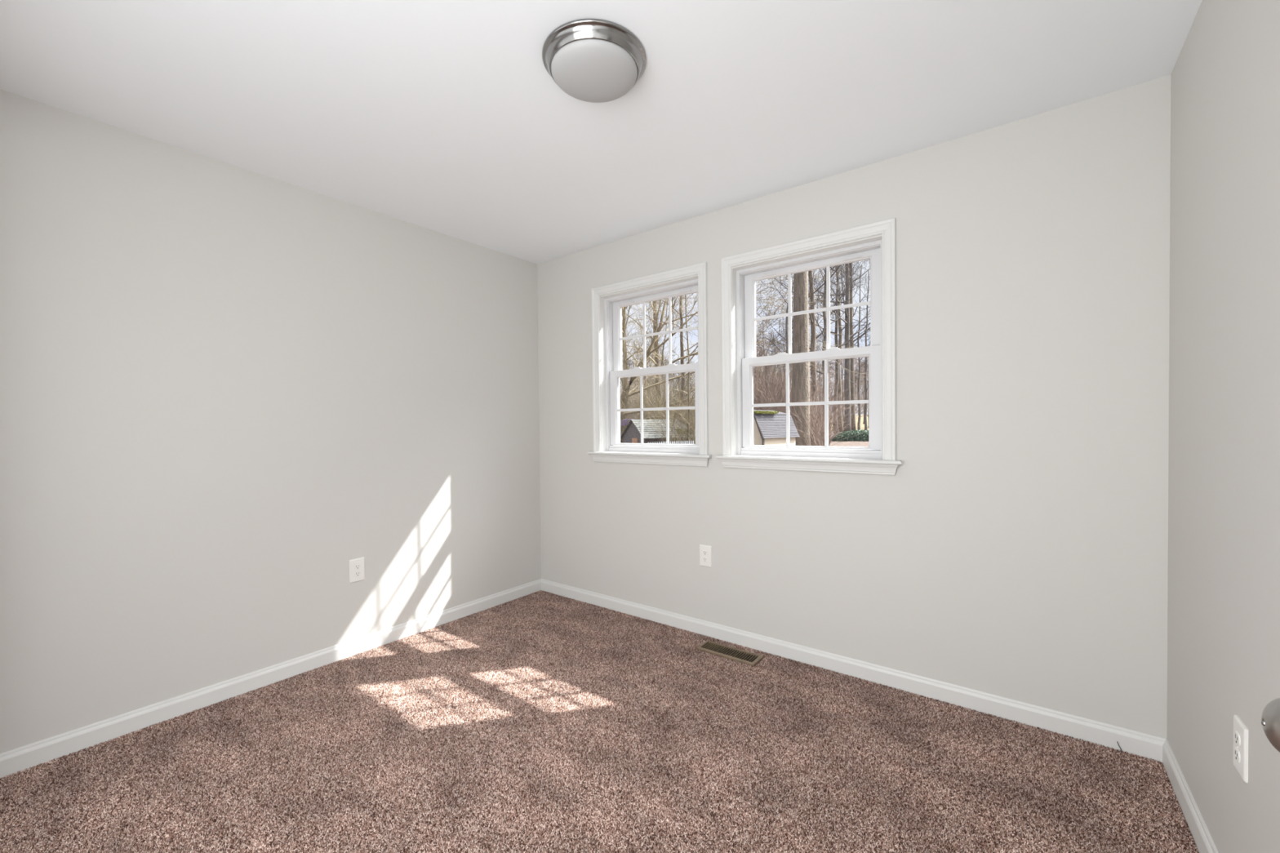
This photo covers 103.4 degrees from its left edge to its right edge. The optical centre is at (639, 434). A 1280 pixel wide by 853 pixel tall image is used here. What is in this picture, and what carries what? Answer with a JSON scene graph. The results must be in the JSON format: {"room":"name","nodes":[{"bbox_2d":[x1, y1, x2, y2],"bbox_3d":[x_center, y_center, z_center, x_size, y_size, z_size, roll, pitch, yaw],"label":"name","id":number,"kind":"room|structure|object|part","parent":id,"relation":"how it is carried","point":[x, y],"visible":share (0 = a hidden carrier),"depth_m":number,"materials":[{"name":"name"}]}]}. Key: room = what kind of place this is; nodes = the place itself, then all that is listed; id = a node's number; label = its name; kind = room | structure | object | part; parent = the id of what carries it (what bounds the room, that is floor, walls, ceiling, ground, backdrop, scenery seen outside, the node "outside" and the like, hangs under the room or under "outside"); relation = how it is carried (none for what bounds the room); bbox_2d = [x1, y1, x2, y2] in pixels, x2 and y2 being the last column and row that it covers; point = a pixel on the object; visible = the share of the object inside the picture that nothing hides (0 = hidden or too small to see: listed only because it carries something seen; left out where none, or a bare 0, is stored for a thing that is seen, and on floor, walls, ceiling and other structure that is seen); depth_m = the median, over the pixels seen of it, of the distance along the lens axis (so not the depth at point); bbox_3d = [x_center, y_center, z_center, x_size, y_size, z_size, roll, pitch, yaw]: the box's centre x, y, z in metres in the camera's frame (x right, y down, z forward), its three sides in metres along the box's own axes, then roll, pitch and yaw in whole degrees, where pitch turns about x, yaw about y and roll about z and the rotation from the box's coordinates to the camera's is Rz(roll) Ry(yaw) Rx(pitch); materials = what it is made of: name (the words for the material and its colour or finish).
{"room":"empty bedroom","nodes":[
{"label":"empty bedroom","id":0,"kind":"room"},
{"bbox_2d":[0,88,541,753],"bbox_3d":[-1.694,-0.022,2.683,0.160,2.840,2.900,0,1,37],"label":"wall","id":1,"kind":"structure","parent":0,"point":[225,388],"depth_m":2.29,"materials":[{"name":"grey paint"}]},
{"bbox_2d":[0,578,541,778],"bbox_3d":[-1.542,1.153,2.744,0.013,0.085,2.660,0,1,37],"label":"baseboard","id":2,"kind":"structure","parent":1,"relation":"attached to","point":[21,758],"depth_m":2.29,"materials":[{"name":"white paint"}]},
{"bbox_2d":[349,557,364,582],"bbox_3d":[-1.538,0.739,2.751,0.010,0.124,0.079,0,1,37],"label":"electrical outlet","id":3,"kind":"object","parent":1,"relation":"attached to","point":[357,566],"visible":1,"depth_m":2.75,"materials":[{"name":"white plastic"}]},
{"bbox_2d":[354,570,360,576],"bbox_3d":[-1.535,0.758,2.750,0.003,0.028,0.034,0,1,37],"label":"socket","id":4,"kind":"object","parent":3,"relation":"attached to","point":[357,573],"depth_m":2.75,"materials":[{"name":"grey plastic"}]},
{"bbox_2d":[354,564,360,569],"bbox_3d":[-1.536,0.719,2.749,0.003,0.028,0.034,0,1,37],"label":"socket","id":5,"kind":"object","parent":3,"relation":"attached to","point":[357,566],"depth_m":2.75,"materials":[{"name":"grey plastic"}]},
{"bbox_2d":[0,595,1199,852],"bbox_3d":[-0.236,1.273,1.744,3.502,0.150,2.880,0,1,37],"label":"floor","id":6,"kind":"structure","parent":0,"point":[659,823],"depth_m":1.71,"materials":[{"name":"brown carpet"}]},
{"bbox_2d":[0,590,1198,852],"bbox_3d":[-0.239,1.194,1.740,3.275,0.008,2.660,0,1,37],"label":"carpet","id":7,"kind":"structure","parent":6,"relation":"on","point":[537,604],"depth_m":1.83,"materials":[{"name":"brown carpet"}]},
{"bbox_2d":[696,640,763,666],"bbox_3d":[0.479,1.170,2.713,0.336,0.012,0.118,0,1,37],"label":"floor vent","id":8,"kind":"object","parent":6,"relation":"in","point":[731,653],"visible":1,"depth_m":2.70,"materials":[{"name":"beige metal"}]},
{"bbox_2d":[0,0,1202,264],"bbox_3d":[-0.295,-1.316,1.693,3.582,0.150,3.060,0,1,37],"label":"ceiling","id":9,"kind":"structure","parent":0,"point":[449,117],"depth_m":1.80,"materials":[{"name":"white paint"}]},
{"bbox_2d":[542,18,645,102],"bbox_3d":[-0.150,-1.199,1.676,0.341,0.086,0.341,0,1,37],"label":"flush ceiling light","id":10,"kind":"object","parent":9,"relation":"attached to","point":[593,60],"visible":1,"depth_m":1.60,"materials":[{"name":"silver metal"}]},
{"bbox_3d":[-0.150,-1.183,1.676,0.285,0.054,0.285,0,1,37],"label":"lamp shade","id":11,"kind":"part","parent":10,"relation":"part of","materials":[{"name":"white glass"}]},
{"bbox_2d":[537,75,1170,738],"bbox_3d":[0.593,-0.047,2.868,3.582,2.840,0.160,0,1,37],"label":"wall","id":12,"kind":"structure","parent":0,"point":[1016,548],"depth_m":2.16,"materials":[{"name":"grey paint"}]},
{"bbox_2d":[586,262,711,466],"bbox_3d":[0.073,-0.401,3.225,0.946,1.174,0.206,0,1,37],"label":"window","id":13,"kind":"structure","parent":12,"relation":"in","point":[606,310],"depth_m":3.28,"materials":[{"name":"white paint"}]},
{"bbox_3d":[0.103,-0.397,3.264,0.775,1.064,0.108,0,1,37],"label":"vinyl frame","id":14,"kind":"part","parent":13,"relation":"part of","materials":[{"name":"white plastic"}]},
{"bbox_3d":[0.094,-0.179,3.253,0.725,0.503,0.032,0,1,37],"label":"sash","id":15,"kind":"part","parent":13,"relation":"part of","materials":[{"name":"white plastic"}]},
{"bbox_3d":[0.114,-0.648,3.278,0.725,0.518,0.036,0,1,37],"label":"sash","id":16,"kind":"part","parent":13,"relation":"part of","materials":[{"name":"white plastic"}]},
{"bbox_2d":[617,373,695,444],"bbox_3d":[0.091,-0.162,3.250,0.611,0.444,0.009,0,1,37],"label":"grille","id":17,"kind":"object","parent":13,"relation":"attached to","point":[626,375],"depth_m":3.30,"materials":[{"name":"white plastic"}]},
{"bbox_2d":[619,297,697,368],"bbox_3d":[0.110,-0.651,3.273,0.611,0.440,0.009,0,1,37],"label":"grille","id":18,"kind":"object","parent":13,"relation":"attached to","point":[644,300],"depth_m":3.33,"materials":[{"name":"white plastic"}]},
{"bbox_3d":[0.276,-0.882,3.120,0.083,0.008,0.012,0,1,37],"label":"finger pull","id":19,"kind":"part","parent":13,"relation":"part of","materials":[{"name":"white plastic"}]},
{"bbox_2d":[699,544,711,567],"bbox_3d":[0.380,0.707,2.940,0.079,0.124,0.010,0,1,37],"label":"electrical outlet","id":20,"kind":"object","parent":12,"relation":"attached to","point":[705,551],"visible":1,"depth_m":2.94,"materials":[{"name":"white plastic"}]},
{"bbox_2d":[702,556,707,562],"bbox_3d":[0.379,0.727,2.938,0.034,0.028,0.003,0,1,37],"label":"socket","id":21,"kind":"object","parent":20,"relation":"attached to","point":[704,558],"depth_m":2.94,"materials":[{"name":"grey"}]},
{"bbox_2d":[702,550,707,555],"bbox_3d":[0.378,0.688,2.938,0.034,0.028,0.003,0,1,37],"label":"socket","id":22,"kind":"object","parent":20,"relation":"attached to","point":[704,552],"depth_m":2.93,"materials":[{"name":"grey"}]},
{"bbox_2d":[715,217,902,475],"bbox_3d":[0.857,-0.400,2.631,0.946,1.174,0.206,0,1,37],"label":"window","id":23,"kind":"structure","parent":12,"relation":"in","point":[739,359],"depth_m":2.61,"materials":[{"name":"white paint"}]},
{"bbox_3d":[0.710,-0.881,2.791,0.083,0.008,0.012,0,1,37],"label":"finger pull","id":24,"kind":"part","parent":23,"relation":"part of","materials":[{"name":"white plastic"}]},
{"bbox_3d":[0.886,-0.395,2.670,0.775,1.064,0.108,0,1,37],"label":"vinyl frame","id":25,"kind":"part","parent":23,"relation":"part of","materials":[{"name":"white plastic"}]},
{"bbox_2d":[751,359,868,446],"bbox_3d":[0.875,-0.161,2.656,0.611,0.444,0.009,0,1,37],"label":"grille","id":26,"kind":"object","parent":23,"relation":"attached to","point":[826,402],"depth_m":2.70,"materials":[{"name":"white plastic"}]},
{"bbox_3d":[0.877,-0.177,2.659,0.725,0.503,0.032,0,1,37],"label":"sash","id":27,"kind":"part","parent":23,"relation":"part of","materials":[{"name":"white plastic"}]},
{"bbox_2d":[754,266,870,354],"bbox_3d":[0.893,-0.649,2.679,0.611,0.440,0.009,0,1,37],"label":"grille","id":28,"kind":"object","parent":23,"relation":"attached to","point":[788,272],"depth_m":2.72,"materials":[{"name":"white plastic"}]},
{"bbox_3d":[0.897,-0.647,2.684,0.725,0.518,0.036,0,1,37],"label":"sash","id":29,"kind":"part","parent":23,"relation":"part of","materials":[{"name":"white plastic"}]},
{"bbox_3d":[1.059,-0.880,2.526,0.083,0.008,0.012,0,1,37],"label":"finger pull","id":30,"kind":"part","parent":23,"relation":"part of","materials":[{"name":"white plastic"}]},
{"bbox_2d":[541,578,1165,763],"bbox_3d":[0.568,1.132,2.805,3.302,0.085,0.013,0,1,37],"label":"baseboard","id":31,"kind":"structure","parent":12,"relation":"attached to","point":[1142,744],"depth_m":2.31,"materials":[{"name":"white paint"}]},
{"bbox_2d":[1166,0,1279,852],"bbox_3d":[1.090,-0.018,0.659,0.120,2.840,2.760,0,1,37],"label":"wall","id":32,"kind":"structure","parent":0,"point":[1224,591],"depth_m":1.29,"materials":[{"name":"grey paint"}]},
{"bbox_2d":[1162,738,1218,852],"bbox_3d":[1.079,1.158,0.757,0.013,0.085,2.660,0,1,37],"label":"baseboard","id":33,"kind":"structure","parent":32,"relation":"attached to","point":[1204,842],"depth_m":1.54,"materials":[{"name":"white paint"}]},
{"bbox_2d":[1233,714,1248,783],"bbox_3d":[1.412,0.738,1.192,0.010,0.124,0.079,0,1,37],"label":"electrical outlet","id":34,"kind":"object","parent":32,"relation":"attached to","point":[1240,731],"visible":1,"depth_m":1.18,"materials":[{"name":"white plastic"}]},
{"bbox_2d":[1234,746,1240,763],"bbox_3d":[1.410,0.757,1.194,0.003,0.028,0.034,0,1,37],"label":"socket","id":35,"kind":"object","parent":34,"relation":"attached to","point":[1237,749],"depth_m":1.19,"materials":[{"name":"grey plastic"}]},
{"bbox_2d":[1234,730,1240,746],"bbox_3d":[1.409,0.719,1.193,0.003,0.028,0.034,0,1,37],"label":"socket","id":36,"kind":"object","parent":34,"relation":"attached to","point":[1237,733],"depth_m":1.19,"materials":[{"name":"grey plastic"}]},
{"bbox_3d":[-1.082,0.004,0.625,3.302,2.840,0.120,0,1,37],"label":"wall","id":37,"kind":"structure","parent":0,"visible":0},
{"bbox_2d":[1261,697,1279,752],"bbox_3d":[0.401,0.181,0.139,0.102,2.030,0.897,0,1,37],"label":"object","id":38,"kind":"structure","parent":37,"relation":"in","point":[1270,717],"depth_m":0.47,"materials":[{"name":"silver metal"}]},
{"label":"outside","id":39,"kind":"structure","parent":0,"visible":0},
{"bbox_2d":[691,414,868,446],"bbox_3d":[17.001,-1.822,93.401,140.000,5.590,163.700,0,1,37],"label":"ground","id":40,"kind":"structure","parent":39,"point":[854,443],"depth_m":37.91,"materials":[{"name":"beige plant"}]},
{"bbox_2d":[620,418,631,426],"bbox_3d":[-0.954,-0.070,39.557,3.000,2.295,1.800,-1,1,-1],"label":"canopy","id":41,"kind":"object","parent":40,"relation":"on","point":[624,421],"visible":0.05,"depth_m":38.64,"materials":[{"name":"grey"}]},
{"bbox_2d":[619,358,639,404],"bbox_3d":[-2.451,-5.968,61.549,7.224,12.533,8.111,0,1,18],"label":"tree","id":42,"kind":"object","parent":40,"relation":"on","point":[623,358],"visible":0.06,"depth_m":61.16,"materials":[{"name":"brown plant"}]},
{"bbox_2d":[619,341,654,411],"bbox_3d":[-0.464,-6.588,68.780,7.462,12.945,8.378,-1,1,-39],"label":"tree","id":43,"kind":"object","parent":40,"relation":"on","point":[632,341],"visible":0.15,"depth_m":68.86,"materials":[{"name":"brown plant"}]},
{"bbox_2d":[627,345,664,418],"bbox_3d":[0.793,-5.427,59.087,5.240,11.444,6.559,0,1,34],"label":"tree","id":44,"kind":"object","parent":40,"relation":"on","point":[635,345],"visible":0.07,"depth_m":59.26,"materials":[{"name":"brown plant"}]},
{"bbox_2d":[622,303,678,430],"bbox_3d":[-0.621,-9.277,44.587,10.418,20.531,13.892,0,1,14],"label":"bare tree","id":45,"kind":"object","parent":40,"relation":"on","point":[624,308],"visible":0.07,"depth_m":43.32,"materials":[{"name":"beige plant"}]},
{"bbox_2d":[622,297,691,415],"bbox_3d":[0.584,-10.423,43.916,10.888,22.667,12.265,-1,1,-21],"label":"bare tree","id":46,"kind":"object","parent":40,"relation":"on","point":[656,344],"visible":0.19,"depth_m":41.87,"materials":[{"name":"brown plant"}]},
{"bbox_2d":[620,419,695,444],"bbox_3d":[1.427,0.235,33.986,4.580,2.460,3.280,-1,1,-29],"label":"garden shed","id":47,"kind":"object","parent":40,"relation":"on","point":[632,433],"visible":0.24,"depth_m":32.82,"materials":[{"name":"grey"}]},
{"bbox_3d":[-0.326,0.874,32.715,0.040,1.255,0.720,-1,1,-29],"label":"plywood panel","id":48,"kind":"part","parent":47,"relation":"part of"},
{"bbox_2d":[640,328,679,411],"bbox_3d":[2.459,-6.000,58.229,5.355,12.614,5.780,-1,1,-10],"label":"tree","id":49,"kind":"object","parent":40,"relation":"on","point":[648,328],"visible":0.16,"depth_m":56.90,"materials":[{"name":"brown plant"}]},
{"bbox_2d":[625,294,697,408],"bbox_3d":[1.225,-10.291,49.358,9.098,21.975,11.295,0,1,37],"label":"bare tree","id":50,"kind":"object","parent":40,"relation":"on","point":[695,295],"visible":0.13,"depth_m":48.92,"materials":[{"name":"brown plant"}]},
{"bbox_2d":[630,294,697,422],"bbox_3d":[3.466,-9.028,39.349,11.221,20.134,8.182,-1,1,-23],"label":"bare tree","id":51,"kind":"object","parent":40,"relation":"on","point":[682,348],"visible":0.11,"depth_m":38.66,"materials":[{"name":"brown plant"}]},
{"bbox_2d":[647,440,693,444],"bbox_3d":[1.693,1.108,26.364,3.167,1.518,0.061,-1,1,-34],"label":"picket fence","id":52,"kind":"object","parent":40,"relation":"on","point":[687,442],"visible":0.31,"depth_m":26.56,"materials":[{"name":"grey paint"}]},
{"bbox_2d":[660,359,686,417],"bbox_3d":[4.122,-4.676,61.326,6.157,9.514,5.484,-1,1,-22],"label":"tree","id":53,"kind":"object","parent":40,"relation":"on","point":[667,359],"visible":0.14,"depth_m":61.33,"materials":[{"name":"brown plant"}]},
{"bbox_2d":[665,346,695,402],"bbox_3d":[5.648,-6.751,73.669,8.032,12.412,7.154,0,1,12],"label":"tree","id":54,"kind":"object","parent":40,"relation":"on","point":[676,346],"visible":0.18,"depth_m":73.72,"materials":[{"name":"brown plant"}]},
{"bbox_2d":[619,323,766,444],"bbox_3d":[0.715,-3.709,39.929,13.969,10.449,30.382,-1,1,-2],"label":"undergrowth","id":55,"kind":"object","parent":40,"relation":"on","point":[650,399],"visible":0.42,"depth_m":35.17,"materials":[{"name":"brown plant"}]},
{"bbox_2d":[630,293,769,441],"bbox_3d":[3.660,-5.339,28.219,7.074,14.089,7.257,-1,1,-40],"label":"bare tree","id":56,"kind":"object","parent":40,"relation":"on","point":[686,298],"visible":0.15,"depth_m":29.02,"materials":[{"name":"beige plant"}]},
{"bbox_2d":[753,324,783,402],"bbox_3d":[8.524,-3.540,36.831,4.405,9.060,5.339,0,1,27],"label":"bare tree","id":57,"kind":"object","parent":40,"relation":"on","point":[762,324],"visible":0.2,"depth_m":36.65,"materials":[{"name":"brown plant"}]},
{"bbox_2d":[753,339,791,411],"bbox_3d":[7.960,-2.518,31.035,3.752,7.616,3.494,-1,1,-4],"label":"bare tree","id":58,"kind":"object","parent":40,"relation":"on","point":[775,368],"visible":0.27,"depth_m":30.68,"materials":[{"name":"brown plant"}]},
{"bbox_2d":[678,325,868,446],"bbox_3d":[8.406,-2.742,33.656,12.675,8.494,17.256,0,1,30],"label":"tree","id":59,"kind":"object","parent":40,"relation":"on","point":[818,429],"visible":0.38,"depth_m":28.96,"materials":[{"name":"brown plant"}]},
{"bbox_2d":[755,307,791,383],"bbox_3d":[13.671,-6.572,50.408,6.295,13.737,5.832,-1,1,-6],"label":"tree","id":60,"kind":"object","parent":40,"relation":"on","point":[773,345],"visible":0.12,"depth_m":50.30,"materials":[{"name":"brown plant"}]},
{"bbox_2d":[753,409,799,445],"bbox_3d":[5.276,0.398,22.983,2.784,3.003,2.760,-1,1,-41],"label":"garden shed","id":61,"kind":"object","parent":40,"relation":"on","point":[769,426],"visible":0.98,"depth_m":21.83,"materials":[{"name":"beige"}]},
{"bbox_3d":[5.033,0.536,21.300,0.175,2.783,0.510,-1,1,-41],"label":"corner trim","id":62,"kind":"part","parent":61,"relation":"part of","materials":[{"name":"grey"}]},
{"bbox_2d":[760,326,791,408],"bbox_3d":[14.532,-5.289,50.486,6.383,11.073,7.166,-1,1,-22],"label":"tree","id":63,"kind":"object","parent":40,"relation":"on","point":[788,326],"visible":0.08,"depth_m":50.42,"materials":[{"name":"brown plant"}]},
{"bbox_2d":[755,267,850,413],"bbox_3d":[9.350,-7.758,31.965,7.930,17.944,9.263,-1,1,-40],"label":"bare tree","id":64,"kind":"object","parent":40,"relation":"on","point":[786,331],"visible":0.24,"depth_m":31.91,"materials":[{"name":"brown plant"}]},
{"bbox_2d":[777,313,835,407],"bbox_3d":[15.400,-5.476,46.318,6.790,11.779,7.623,-1,1,-30],"label":"tree","id":65,"kind":"object","parent":40,"relation":"on","point":[817,341],"visible":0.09,"depth_m":46.41,"materials":[{"name":"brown plant"}]},
{"bbox_2d":[755,264,870,445],"bbox_3d":[10.017,-10.120,31.189,13.975,22.453,9.469,-1,1,-38],"label":"bare tree","id":66,"kind":"object","parent":40,"relation":"on","point":[813,336],"visible":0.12,"depth_m":32.51,"materials":[{"name":"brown plant"}]},
{"bbox_2d":[759,259,870,431],"bbox_3d":[17.349,-13.506,45.677,17.775,27.681,14.974,0,1,24],"label":"bare tree","id":67,"kind":"object","parent":40,"relation":"on","point":[846,321],"visible":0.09,"depth_m":45.62,"materials":[{"name":"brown plant"}]},
{"bbox_2d":[760,261,870,444],"bbox_3d":[13.000,-9.656,35.316,10.586,21.149,8.672,0,1,25],"label":"bare tree","id":68,"kind":"object","parent":40,"relation":"on","point":[824,339],"visible":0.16,"depth_m":35.31,"materials":[{"name":"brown plant"}]},
{"bbox_2d":[760,259,870,433],"bbox_3d":[20.785,-14.130,49.548,12.393,28.418,15.368,-1,1,-44],"label":"bare tree","id":69,"kind":"object","parent":40,"relation":"on","point":[836,317],"visible":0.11,"depth_m":50.11,"materials":[{"name":"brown plant"}]},
{"bbox_2d":[791,263,856,445],"bbox_3d":[7.408,-13.277,27.692,11.197,29.645,14.131,0,1,30],"label":"bare tree","id":70,"kind":"object","parent":40,"relation":"on","point":[800,322],"visible":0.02,"depth_m":26.88,"materials":[{"name":"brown plant"}]},
{"bbox_2d":[815,331,833,409],"bbox_3d":[20.954,-6.697,60.644,5.724,12.501,7.165,0,1,22],"label":"tree","id":71,"kind":"object","parent":40,"relation":"on","point":[818,364],"visible":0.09,"depth_m":60.20,"materials":[{"name":"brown plant"}]},
{"bbox_2d":[815,361,835,414],"bbox_3d":[25.099,-5.644,68.161,4.355,9.512,5.452,0,1,22],"label":"tree","id":72,"kind":"object","parent":40,"relation":"on","point":[829,362],"visible":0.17,"depth_m":68.29,"materials":[{"name":"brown plant"}]},
{"bbox_2d":[808,348,844,409],"bbox_3d":[23.492,-6.118,66.009,6.957,10.750,6.197,0,1,24],"label":"tree","id":73,"kind":"object","parent":40,"relation":"on","point":[826,348],"visible":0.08,"depth_m":65.78,"materials":[{"name":"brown plant"}]},
{"bbox_2d":[783,261,870,431],"bbox_3d":[20.019,-14.938,53.459,14.456,29.622,14.654,-1,1,-26],"label":"bare tree","id":74,"kind":"object","parent":40,"relation":"on","point":[840,333],"visible":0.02,"depth_m":53.89,"materials":[{"name":"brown plant"}]},
{"bbox_2d":[813,258,870,430],"bbox_3d":[20.432,-14.611,48.253,15.345,29.571,14.764,-1,1,-24],"label":"bare tree","id":75,"kind":"object","parent":40,"relation":"on","point":[851,342],"visible":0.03,"depth_m":47.33,"materials":[{"name":"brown plant"}]},
{"bbox_2d":[814,262,870,430],"bbox_3d":[19.930,-8.358,44.723,9.652,17.374,8.967,-1,1,-22],"label":"bare tree","id":76,"kind":"object","parent":40,"relation":"on","point":[865,373],"visible":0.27,"depth_m":44.98,"materials":[{"name":"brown plant"}]},
{"bbox_2d":[815,265,870,430],"bbox_3d":[21.347,-9.345,47.282,10.007,19.061,10.031,-1,1,-2],"label":"bare tree","id":77,"kind":"object","parent":40,"relation":"on","point":[860,310],"visible":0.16,"depth_m":47.17,"materials":[{"name":"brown plant"}]},
{"bbox_2d":[827,346,862,425],"bbox_3d":[26.394,-6.275,65.378,6.282,10.960,5.018,-1,1,-11],"label":"tree","id":78,"kind":"object","parent":40,"relation":"on","point":[843,347],"visible":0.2,"depth_m":65.18,"materials":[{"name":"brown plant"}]},
{"bbox_2d":[827,342,864,426],"bbox_3d":[27.378,-7.039,67.998,7.002,12.216,5.593,0,1,20],"label":"tree","id":79,"kind":"object","parent":40,"relation":"on","point":[844,343],"visible":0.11,"depth_m":67.93,"materials":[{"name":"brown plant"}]},
{"bbox_2d":[828,345,868,415],"bbox_3d":[25.107,-5.827,61.314,5.980,10.433,4.777,0,1,12],"label":"tree","id":80,"kind":"object","parent":40,"relation":"on","point":[855,345],"visible":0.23,"depth_m":60.76,"materials":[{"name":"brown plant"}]},
{"bbox_2d":[830,428,868,441],"bbox_3d":[17.242,-0.005,39.640,4.630,1.252,2.157,0,1,37],"label":"bush","id":81,"kind":"object","parent":40,"relation":"on","point":[863,436],"visible":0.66,"depth_m":39.33,"materials":[{"name":"green plant"}]},
{"bbox_2d":[841,362,864,413],"bbox_3d":[25.331,-5.010,61.576,4.020,8.771,3.724,0,1,37],"label":"tree","id":82,"kind":"object","parent":40,"relation":"on","point":[855,362],"visible":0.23,"depth_m":60.65,"materials":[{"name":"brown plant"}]},
{"bbox_2d":[853,356,868,423],"bbox_3d":[33.690,-7.058,74.802,6.721,11.332,5.854,0,1,27],"label":"tree","id":83,"kind":"object","parent":40,"relation":"on","point":[864,357],"visible":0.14,"depth_m":74.70,"materials":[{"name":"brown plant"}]},
{"bbox_2d":[853,366,868,416],"bbox_3d":[28.389,-4.971,65.881,4.676,8.157,3.735,0,1,45],"label":"tree","id":84,"kind":"object","parent":40,"relation":"on","point":[862,366],"visible":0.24,"depth_m":65.57,"materials":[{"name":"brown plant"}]},
{"bbox_2d":[853,342,868,410],"bbox_3d":[35.161,-7.979,79.014,6.564,12.707,7.537,-1,1,-15],"label":"tree","id":85,"kind":"object","parent":40,"relation":"on","point":[860,342],"visible":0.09,"depth_m":78.99,"materials":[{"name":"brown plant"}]},
{"bbox_2d":[853,361,868,414],"bbox_3d":[33.131,-6.529,74.980,4.546,10.226,5.058,-1,1,-37],"label":"tree","id":86,"kind":"object","parent":40,"relation":"on","point":[864,362],"visible":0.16,"depth_m":75.52,"materials":[{"name":"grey plant"}]},
{"bbox_2d":[855,356,868,427],"bbox_3d":[27.650,-5.432,60.567,5.494,9.586,4.389,0,1,43],"label":"tree","id":87,"kind":"object","parent":40,"relation":"on","point":[867,357],"visible":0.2,"depth_m":60.65,"materials":[{"name":"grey plant"}]}
]}

